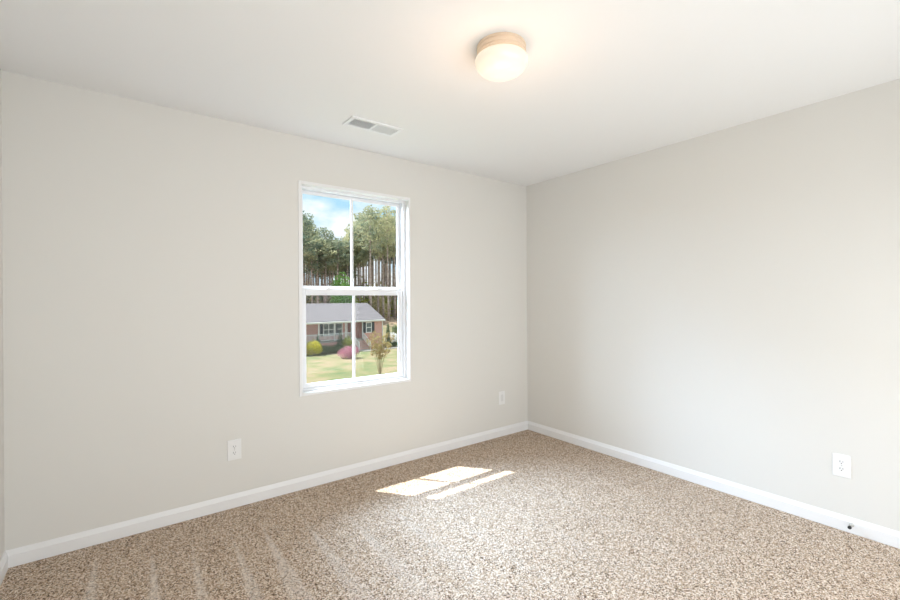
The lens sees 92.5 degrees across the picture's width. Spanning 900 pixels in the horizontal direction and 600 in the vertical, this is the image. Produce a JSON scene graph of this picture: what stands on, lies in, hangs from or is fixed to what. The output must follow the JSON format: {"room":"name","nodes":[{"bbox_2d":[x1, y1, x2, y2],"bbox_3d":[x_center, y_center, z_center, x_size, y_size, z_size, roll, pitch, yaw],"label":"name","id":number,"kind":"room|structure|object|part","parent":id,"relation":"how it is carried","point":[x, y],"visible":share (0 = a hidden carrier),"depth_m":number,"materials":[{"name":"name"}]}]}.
{"room":"empty bedroom","nodes":[
{"label":"empty bedroom","id":0,"kind":"room"},
{"bbox_2d":[0,69,4,558],"bbox_3d":[-1.085,0.116,0.508,0.150,2.490,3.900,0,0,-37],"label":"wall","id":1,"kind":"structure","parent":0,"point":[2,528],"depth_m":2.09,"materials":[{"name":"white paint"}]},
{"bbox_2d":[0,551,7,585],"bbox_3d":[-1.057,1.270,0.619,0.015,0.083,3.750,0,0,-37],"label":"baseboard","id":2,"kind":"structure","parent":1,"relation":"attached to","point":[4,559],"depth_m":2.05,"materials":[{"name":"white paint"}]},
{"bbox_2d":[1,71,527,550],"bbox_3d":[-0.753,0.111,3.284,4.005,2.490,0.150,0,0,-37],"label":"wall","id":3,"kind":"structure","parent":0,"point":[151,262],"depth_m":2.59,"materials":[{"name":"white paint"}]},
{"bbox_2d":[227,439,240,460],"bbox_3d":[-1.363,0.948,2.726,0.080,0.127,0.009,0,0,-37],"label":"outlet","id":4,"kind":"object","parent":3,"relation":"attached to","point":[233,446],"visible":1,"depth_m":2.72,"materials":[{"name":"white plastic"}]},
{"bbox_2d":[6,421,527,567],"bbox_3d":[-0.698,1.264,3.219,3.705,0.083,0.015,0,0,-37],"label":"baseboard","id":5,"kind":"structure","parent":3,"relation":"attached to","point":[57,546],"depth_m":2.69,"materials":[{"name":"white paint"}]},
{"bbox_2d":[298,180,410,396],"bbox_3d":[-0.725,-0.082,3.298,0.900,1.493,0.151,0,0,-37],"label":"window","id":6,"kind":"structure","parent":3,"relation":"attached to","point":[402,204],"depth_m":3.32,"materials":[{"name":"white paint"}]},
{"bbox_3d":[-0.748,-0.422,3.333,0.816,0.735,0.024,0,0,-37],"label":"sash","id":7,"kind":"part","parent":6,"relation":"part of","materials":[{"name":"white plastic"}]},
{"bbox_3d":[-0.722,0.273,3.303,0.816,0.707,0.024,0,0,-37],"label":"sash","id":8,"kind":"part","parent":6,"relation":"part of","materials":[{"name":"white plastic"}]},
{"bbox_2d":[499,391,504,404],"bbox_3d":[0.496,0.935,4.117,0.076,0.125,0.008,0,0,-37],"label":"electrical outlet","id":9,"kind":"object","parent":3,"relation":"attached to","point":[502,393],"visible":1,"depth_m":4.11,"materials":[{"name":"white plastic"}]},
{"bbox_2d":[0,0,899,185],"bbox_3d":[0.407,-1.198,1.720,4.005,0.120,4.050,0,0,-37],"label":"ceiling","id":10,"kind":"structure","parent":0,"point":[601,82],"depth_m":2.08,"materials":[{"name":"white paint"}]},
{"bbox_2d":[342,115,402,136],"bbox_3d":[-0.501,-1.130,2.814,0.360,0.010,0.156,0,0,-37],"label":"ceiling vent","id":11,"kind":"object","parent":10,"relation":"in","point":[353,121],"visible":1,"depth_m":2.80,"materials":[{"name":"white metal"}]},
{"bbox_2d":[475,32,527,81],"bbox_3d":[0.231,-1.072,1.936,0.237,0.132,0.237,0,0,-37],"label":"ceiling light","id":12,"kind":"object","parent":10,"relation":"attached to","point":[501,56],"visible":1,"depth_m":1.86,"materials":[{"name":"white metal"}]},
{"bbox_2d":[0,430,899,599],"bbox_3d":[0.421,1.303,1.724,3.705,0.004,3.750,0,0,-37],"label":"floor","id":13,"kind":"structure","parent":0,"point":[526,514],"depth_m":2.29,"materials":[{"name":"carpet"}]},
{"bbox_2d":[526,79,899,531],"bbox_3d":[2.003,0.097,2.816,0.150,2.490,3.900,0,0,-37],"label":"wall","id":14,"kind":"structure","parent":0,"point":[725,303],"depth_m":2.81,"materials":[{"name":"white paint"}]},
{"bbox_2d":[528,421,899,548],"bbox_3d":[1.898,1.251,2.828,0.015,0.083,3.750,0,0,-37],"label":"baseboard","id":15,"kind":"structure","parent":14,"relation":"attached to","point":[887,536],"depth_m":2.81,"materials":[{"name":"white paint"}]},
{"bbox_2d":[832,452,850,478],"bbox_3d":[2.202,0.931,2.424,0.009,0.127,0.080,0,0,-37],"label":"outlet","id":16,"kind":"object","parent":14,"relation":"attached to","point":[841,464],"visible":1,"depth_m":2.42,"materials":[{"name":"white plastic"}]},
{"bbox_2d":[838,459,844,464],"bbox_3d":[2.200,0.912,2.422,0.004,0.029,0.029,0,0,-37],"label":"receptacle","id":17,"kind":"object","parent":16,"relation":"attached to","point":[840,461],"depth_m":2.42,"materials":[{"name":"white plastic"}]},
{"bbox_2d":[838,466,844,471],"bbox_3d":[2.200,0.951,2.422,0.004,0.029,0.029,0,0,-37],"label":"receptacle","id":18,"kind":"object","parent":16,"relation":"attached to","point":[840,468],"depth_m":2.42,"materials":[{"name":"white plastic"}]},
{"label":"outside","id":19,"kind":"structure","parent":0,"visible":0},
{"bbox_2d":[306,316,397,383],"bbox_3d":[-24.651,4.685,105.177,260.000,3.000,188.000,0,0,-37],"label":"lawn","id":20,"kind":"structure","parent":19,"point":[322,367],"depth_m":40.96,"materials":[{"name":"green plant"}]},
{"bbox_2d":[303,217,320,285],"bbox_3d":[-24.681,-5.190,72.961,5.393,18.034,5.056,0,0,-21],"label":"pine tree","id":21,"kind":"object","parent":20,"relation":"on","point":[305,217],"visible":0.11,"depth_m":72.63,"materials":[{"name":"green plant"}]},
{"bbox_2d":[305,259,318,303],"bbox_3d":[-25.757,-3.742,81.597,6.087,14.946,5.460,0,0,3],"label":"pine tree","id":22,"kind":"object","parent":20,"relation":"on","point":[308,259],"visible":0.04,"depth_m":81.38,"materials":[{"name":"green plant"}]},
{"bbox_2d":[303,211,322,285],"bbox_3d":[-22.510,-4.968,65.704,6.104,17.471,5.617,0,0,15],"label":"pine tree","id":23,"kind":"object","parent":20,"relation":"on","point":[306,233],"visible":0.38,"depth_m":66.02,"materials":[{"name":"green plant"}]},
{"bbox_2d":[305,227,320,297],"bbox_3d":[-26.444,-5.422,81.167,5.309,18.523,5.681,0,0,-15],"label":"pine tree","id":24,"kind":"object","parent":20,"relation":"on","point":[308,227],"visible":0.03,"depth_m":80.86,"materials":[{"name":"green plant"}]},
{"bbox_2d":[306,339,322,354],"bbox_3d":[-15.181,5.299,48.038,2.005,1.943,2.146,0,0,3],"label":"shrub","id":25,"kind":"object","parent":20,"relation":"on","point":[310,347],"visible":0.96,"depth_m":47.78,"materials":[{"name":"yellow plant"}]},
{"bbox_2d":[306,295,323,303],"bbox_3d":[-25.639,0.801,80.652,3.701,5.634,4.005,0,0,-37],"label":"bush","id":26,"kind":"object","parent":20,"relation":"on","point":[308,296],"visible":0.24,"depth_m":80.37,"materials":[{"name":"green plant"}]},
{"bbox_2d":[303,241,329,303],"bbox_3d":[-22.689,-3.105,70.436,5.088,13.559,4.799,0,0,-43],"label":"pine tree","id":27,"kind":"object","parent":20,"relation":"on","point":[314,264],"visible":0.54,"depth_m":70.19,"materials":[{"name":"green plant"}]},
{"bbox_2d":[310,268,328,285],"bbox_3d":[-27.280,-3.401,90.321,5.450,14.134,5.352,0,0,-15],"label":"pine tree","id":28,"kind":"object","parent":20,"relation":"on","point":[320,276],"visible":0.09,"depth_m":90.23,"materials":[{"name":"green plant"}]},
{"bbox_2d":[303,237,336,302],"bbox_3d":[-21.418,-3.319,70.222,6.217,13.984,6.207,0,0,35],"label":"pine tree","id":29,"kind":"object","parent":20,"relation":"on","point":[323,250],"visible":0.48,"depth_m":69.74,"materials":[{"name":"green plant"}]},
{"bbox_2d":[312,242,327,302],"bbox_3d":[-21.985,-3.310,75.551,4.941,14.017,4.546,0,0,30],"label":"pine tree","id":30,"kind":"object","parent":20,"relation":"on","point":[320,270],"visible":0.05,"depth_m":75.25,"materials":[{"name":"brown plant"}]},
{"bbox_2d":[313,227,337,302],"bbox_3d":[-20.714,-4.218,72.101,5.408,15.900,4.850,0,0,34],"label":"pine tree","id":31,"kind":"object","parent":20,"relation":"on","point":[324,233],"visible":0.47,"depth_m":71.83,"materials":[{"name":"green plant"}]},
{"bbox_2d":[321,344,333,353],"bbox_3d":[-14.115,5.660,49.300,1.795,1.221,1.780,0,0,-37],"label":"shrub","id":32,"kind":"object","parent":20,"relation":"on","point":[326,348],"visible":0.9,"depth_m":49.14,"materials":[{"name":"green plant"}]},
{"bbox_2d":[319,261,343,298],"bbox_3d":[-20.460,-2.534,74.861,5.833,12.332,5.973,0,0,-12],"label":"pine tree","id":33,"kind":"object","parent":20,"relation":"on","point":[320,261],"visible":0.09,"depth_m":74.70,"materials":[{"name":"green plant"}]},
{"bbox_2d":[319,253,348,301],"bbox_3d":[-19.838,-2.361,73.815,5.306,11.948,5.298,0,0,14],"label":"pine tree","id":34,"kind":"object","parent":20,"relation":"on","point":[328,266],"visible":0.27,"depth_m":73.50,"materials":[{"name":"green plant"}]},
{"bbox_2d":[321,238,353,283],"bbox_3d":[-18.484,-3.260,70.898,5.472,13.810,6.100,0,0,27],"label":"pine tree","id":35,"kind":"object","parent":20,"relation":"on","point":[337,252],"visible":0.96,"depth_m":70.45,"materials":[{"name":"green plant"}]},
{"bbox_2d":[331,344,343,352],"bbox_3d":[-13.058,5.654,50.467,1.657,1.221,1.732,0,0,12],"label":"shrub","id":36,"kind":"object","parent":20,"relation":"on","point":[335,347],"visible":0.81,"depth_m":50.26,"materials":[{"name":"green plant"}]},
{"bbox_2d":[337,331,342,346],"bbox_3d":[-13.107,4.976,51.425,1.077,2.723,1.084,0,0,20],"label":"evergreen shrub","id":37,"kind":"object","parent":20,"relation":"on","point":[340,336],"visible":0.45,"depth_m":51.33,"materials":[{"name":"green plant"}]},
{"bbox_2d":[329,272,356,302],"bbox_3d":[-16.479,-0.040,66.015,4.247,8.640,4.290,0,0,-45],"label":"bush","id":38,"kind":"object","parent":20,"relation":"on","point":[337,298],"visible":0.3,"depth_m":65.33,"materials":[{"name":"green plant"}]},
{"bbox_2d":[331,247,355,280],"bbox_3d":[-18.614,-3.230,76.100,5.232,13.762,5.277,0,0,7],"label":"pine tree","id":39,"kind":"object","parent":20,"relation":"on","point":[340,270],"visible":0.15,"depth_m":75.58,"materials":[{"name":"green plant"}]},
{"bbox_2d":[327,262,360,281],"bbox_3d":[-18.504,-2.802,77.237,5.411,12.846,5.737,0,0,28],"label":"pine tree","id":40,"kind":"object","parent":20,"relation":"on","point":[345,262],"visible":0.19,"depth_m":76.79,"materials":[{"name":"green plant"}]},
{"bbox_2d":[306,303,384,353],"bbox_3d":[-16.353,3.494,53.244,15.670,6.120,9.180,0,0,-45],"label":"brick house","id":41,"kind":"structure","parent":20,"relation":"on","point":[326,320],"depth_m":53.44,"materials":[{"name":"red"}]},
{"bbox_3d":[-16.019,4.418,49.549,1.920,0.800,0.070,0,0,-45],"label":"porch railing","id":42,"kind":"part","parent":41,"relation":"part of","materials":[{"name":"white paint"}]},
{"bbox_2d":[320,324,322,335],"bbox_3d":[-15.519,3.627,52.035,0.390,1.550,0.060,0,0,-45],"label":"shutter","id":43,"kind":"object","parent":41,"relation":"hanging from","point":[321,325],"depth_m":52.02,"materials":[{"name":"grey paint"}]},
{"bbox_3d":[-15.097,3.624,52.493,0.615,1.370,0.015,0,0,-45],"label":"pane","id":44,"kind":"part","parent":41,"relation":"part of","materials":[{"name":"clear glass"}]},
{"bbox_3d":[-14.561,4.408,50.997,1.970,0.800,0.070,0,0,-45],"label":"porch railing","id":45,"kind":"part","parent":41,"relation":"part of","materials":[{"name":"white paint"}]},
{"bbox_3d":[-14.596,3.620,52.990,0.615,1.370,0.015,0,0,-45],"label":"pane","id":46,"kind":"part","parent":41,"relation":"part of","materials":[{"name":"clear glass"}]},
{"bbox_3d":[-13.853,3.615,53.728,0.820,1.370,0.015,0,0,-45],"label":"pane","id":47,"kind":"part","parent":41,"relation":"part of","materials":[{"name":"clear glass"}]},
{"bbox_3d":[-12.668,3.902,54.807,0.840,1.980,0.030,0,0,-45],"label":"door panel","id":48,"kind":"part","parent":41,"relation":"part of","materials":[{"name":"white paint"}]},
{"bbox_3d":[-11.572,5.131,52.718,0.100,2.197,1.705,0,0,-45],"label":"stair railing","id":49,"kind":"part","parent":41,"relation":"part of","materials":[{"name":"white paint"}]},
{"bbox_2d":[363,322,365,332],"bbox_3d":[-10.822,3.498,54.584,0.390,1.350,0.060,0,0,-45],"label":"shutter","id":50,"kind":"object","parent":41,"relation":"hanging from","point":[364,323],"depth_m":54.54,"materials":[{"name":"grey paint"}]},
{"bbox_3d":[-10.436,5.123,53.845,0.100,2.197,1.705,0,0,-45],"label":"stair railing","id":51,"kind":"part","parent":41,"relation":"part of","materials":[{"name":"white paint"}]},
{"bbox_3d":[-10.376,3.495,55.065,0.680,1.170,0.015,0,0,-45],"label":"pane","id":52,"kind":"part","parent":41,"relation":"part of","materials":[{"name":"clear glass"}]},
{"bbox_2d":[340,335,351,348],"bbox_3d":[-12.083,5.219,51.223,1.726,2.084,1.751,0,0,-37],"label":"shrub","id":53,"kind":"object","parent":20,"relation":"on","point":[346,342],"visible":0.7,"depth_m":50.93,"materials":[{"name":"green plant"}]},
{"bbox_2d":[331,240,363,281],"bbox_3d":[-17.325,-3.300,74.153,5.533,13.876,5.542,0,0,34],"label":"pine tree","id":54,"kind":"object","parent":20,"relation":"on","point":[347,250],"visible":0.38,"depth_m":73.17,"materials":[{"name":"green plant"}]},
{"bbox_2d":[337,345,359,358],"bbox_3d":[-10.756,5.503,45.582,2.370,1.521,2.254,0,0,44],"label":"azalea","id":55,"kind":"object","parent":20,"relation":"on","point":[348,353],"visible":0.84,"depth_m":45.21,"materials":[{"name":"pink plant"}]},
{"bbox_2d":[342,234,361,263],"bbox_3d":[-17.139,-3.928,75.158,4.965,15.211,5.535,0,0,-40],"label":"pine tree","id":56,"kind":"object","parent":20,"relation":"on","point":[345,234],"visible":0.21,"depth_m":74.11,"materials":[{"name":"green plant"}]},
{"bbox_2d":[340,223,366,285],"bbox_3d":[-17.947,-5.403,81.229,5.680,18.278,6.022,0,0,-4],"label":"pine tree","id":57,"kind":"object","parent":20,"relation":"on","point":[354,223],"visible":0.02,"depth_m":81.22,"materials":[{"name":"green plant"}]},
{"bbox_2d":[348,212,368,285],"bbox_3d":[-16.968,-6.649,84.420,6.796,20.858,6.096,0,0,8],"label":"pine tree","id":58,"kind":"object","parent":20,"relation":"on","point":[355,216],"visible":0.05,"depth_m":84.18,"materials":[{"name":"green plant"}]},
{"bbox_2d":[347,234,371,300],"bbox_3d":[-15.877,-3.923,75.066,4.800,15.174,5.217,0,0,-26],"label":"pine tree","id":59,"kind":"object","parent":20,"relation":"on","point":[357,242],"visible":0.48,"depth_m":74.53,"materials":[{"name":"green plant"}]},
{"bbox_2d":[343,222,376,301],"bbox_3d":[-15.895,-4.923,74.775,5.755,17.294,5.428,0,0,-33],"label":"pine tree","id":60,"kind":"object","parent":20,"relation":"on","point":[361,252],"visible":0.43,"depth_m":74.11,"materials":[{"name":"green plant"}]},
{"bbox_2d":[353,222,371,299],"bbox_3d":[-15.301,-5.181,77.137,5.297,17.803,5.305,0,0,4],"label":"pine tree","id":61,"kind":"object","parent":20,"relation":"on","point":[363,280],"visible":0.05,"depth_m":76.75,"materials":[{"name":"green plant"}]},
{"bbox_2d":[355,297,369,304],"bbox_3d":[-15.520,1.317,75.049,3.496,4.045,3.551,0,0,-9],"label":"bush","id":62,"kind":"object","parent":20,"relation":"on","point":[365,299],"visible":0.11,"depth_m":74.61,"materials":[{"name":"green plant"}]},
{"bbox_2d":[354,210,379,303],"bbox_3d":[-14.970,-6.472,79.756,5.805,20.492,5.814,0,0,-16],"label":"pine tree","id":63,"kind":"object","parent":20,"relation":"on","point":[368,280],"visible":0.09,"depth_m":79.34,"materials":[{"name":"green plant"}]},
{"bbox_2d":[365,251,373,302],"bbox_3d":[-16.640,-6.339,85.424,5.058,20.178,5.052,0,0,-38],"label":"pine tree","id":64,"kind":"object","parent":20,"relation":"on","point":[369,251],"visible":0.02,"depth_m":85.45,"materials":[{"name":"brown plant"}]},
{"bbox_2d":[354,205,387,306],"bbox_3d":[-12.737,-5.558,67.761,5.372,18.999,5.037,0,0,36],"label":"pine tree","id":65,"kind":"object","parent":20,"relation":"on","point":[371,211],"visible":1,"depth_m":67.81,"materials":[{"name":"green plant"}]},
{"bbox_2d":[372,261,373,299],"bbox_3d":[-17.600,-6.796,97.183,6.082,21.221,6.192,0,0,32],"label":"pine tree","id":66,"kind":"object","parent":20,"relation":"on","point":[372,261],"visible":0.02,"depth_m":96.97,"materials":[{"name":"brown plant"}]},
{"bbox_2d":[363,224,390,312],"bbox_3d":[-12.613,-4.750,74.574,5.654,16.878,5.646,0,0,34],"label":"pine tree","id":67,"kind":"object","parent":20,"relation":"on","point":[383,224],"visible":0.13,"depth_m":74.28,"materials":[{"name":"green plant"}]},
{"bbox_2d":[367,219,388,301],"bbox_3d":[-12.445,-5.457,76.050,5.861,18.374,6.534,0,0,24],"label":"pine tree","id":68,"kind":"object","parent":20,"relation":"on","point":[371,219],"visible":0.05,"depth_m":75.98,"materials":[{"name":"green plant"}]},
{"bbox_2d":[359,346,397,351],"bbox_3d":[-4.035,6.081,58.190,18.600,0.100,1.300,0,0,-45],"label":"path","id":69,"kind":"structure","parent":20,"relation":"on","point":[366,350],"depth_m":52.85,"materials":[{"name":"concrete"}]},
{"bbox_2d":[372,279,384,308],"bbox_3d":[-13.785,-0.344,80.748,3.482,7.259,3.357,0,0,-6],"label":"bush","id":70,"kind":"object","parent":20,"relation":"on","point":[375,296],"visible":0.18,"depth_m":80.28,"materials":[{"name":"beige plant"}]},
{"bbox_2d":[371,252,386,311],"bbox_3d":[-14.220,-6.354,88.479,6.030,20.165,5.921,0,0,-7],"label":"pine tree","id":71,"kind":"object","parent":20,"relation":"on","point":[377,252],"visible":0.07,"depth_m":88.29,"materials":[{"name":"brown plant"}]},
{"bbox_2d":[366,330,394,373],"bbox_3d":[-5.728,4.396,35.785,2.311,3.678,1.781,0,0,24],"label":"crape myrtle","id":72,"kind":"object","parent":20,"relation":"on","point":[379,348],"visible":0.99,"depth_m":35.62,"materials":[{"name":"beige plant"}]},
{"bbox_2d":[372,295,390,317],"bbox_3d":[-12.258,1.263,75.975,3.256,4.393,3.439,0,0,-37],"label":"bush","id":73,"kind":"object","parent":20,"relation":"on","point":[380,300],"visible":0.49,"depth_m":75.54,"materials":[{"name":"beige plant"}]},
{"bbox_2d":[375,257,387,314],"bbox_3d":[-13.570,-6.746,93.055,5.835,21.030,5.730,0,0,-41],"label":"pine tree","id":74,"kind":"object","parent":20,"relation":"on","point":[375,257],"visible":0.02,"depth_m":92.92,"materials":[{"name":"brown plant"}]},
{"bbox_2d":[368,224,395,317],"bbox_3d":[-11.380,-4.590,73.182,5.319,16.552,4.772,0,0,-5],"label":"pine tree","id":75,"kind":"object","parent":20,"relation":"on","point":[382,254],"visible":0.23,"depth_m":72.95,"materials":[{"name":"green plant"}]},
{"bbox_2d":[372,206,395,320],"bbox_3d":[-10.119,-5.655,70.043,5.548,19.185,4.976,0,0,-41],"label":"pine tree","id":76,"kind":"object","parent":20,"relation":"on","point":[384,219],"visible":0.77,"depth_m":69.50,"materials":[{"name":"green plant"}]},
{"bbox_2d":[375,223,395,318],"bbox_3d":[-9.395,-4.615,73.170,6.790,16.608,6.090,0,0,-13],"label":"pine tree","id":77,"kind":"object","parent":20,"relation":"on","point":[391,248],"visible":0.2,"depth_m":72.88,"materials":[{"name":"green plant"}]},
{"bbox_2d":[385,324,391,343],"bbox_3d":[-8.231,4.474,57.056,0.981,3.603,0.972,0,0,-37],"label":"arborvitae","id":78,"kind":"object","parent":20,"relation":"on","point":[387,328],"visible":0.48,"depth_m":56.93,"materials":[{"name":"green plant"}]},
{"bbox_2d":[383,255,395,316],"bbox_3d":[-10.668,-5.244,81.390,4.753,17.824,4.791,0,0,-12],"label":"pine tree","id":79,"kind":"object","parent":20,"relation":"on","point":[392,262],"visible":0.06,"depth_m":81.19,"materials":[{"name":"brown plant"}]},
{"bbox_2d":[385,216,394,316],"bbox_3d":[-10.966,-6.042,79.856,5.172,19.536,5.517,0,0,43],"label":"pine tree","id":80,"kind":"object","parent":20,"relation":"on","point":[388,216],"visible":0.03,"depth_m":79.98,"materials":[{"name":"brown plant"}]},
{"bbox_2d":[384,283,397,315],"bbox_3d":[-10.402,-0.023,80.684,4.798,6.941,5.231,0,0,-37],"label":"bush","id":81,"kind":"object","parent":20,"relation":"on","point":[386,298],"visible":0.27,"depth_m":80.17,"materials":[{"name":"green plant"}]},
{"bbox_2d":[384,332,397,342],"bbox_3d":[-8.075,5.205,60.075,1.983,1.655,2.022,0,0,15],"label":"shrub","id":82,"kind":"object","parent":20,"relation":"on","point":[391,334],"visible":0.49,"depth_m":59.83,"materials":[{"name":"beige plant"}]},
{"bbox_2d":[392,324,397,333],"bbox_3d":[-8.125,4.451,63.562,0.986,1.700,0.979,0,0,-37],"label":"shrub","id":83,"kind":"object","parent":20,"relation":"on","point":[394,329],"visible":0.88,"depth_m":63.39,"materials":[{"name":"green plant"}]}
]}

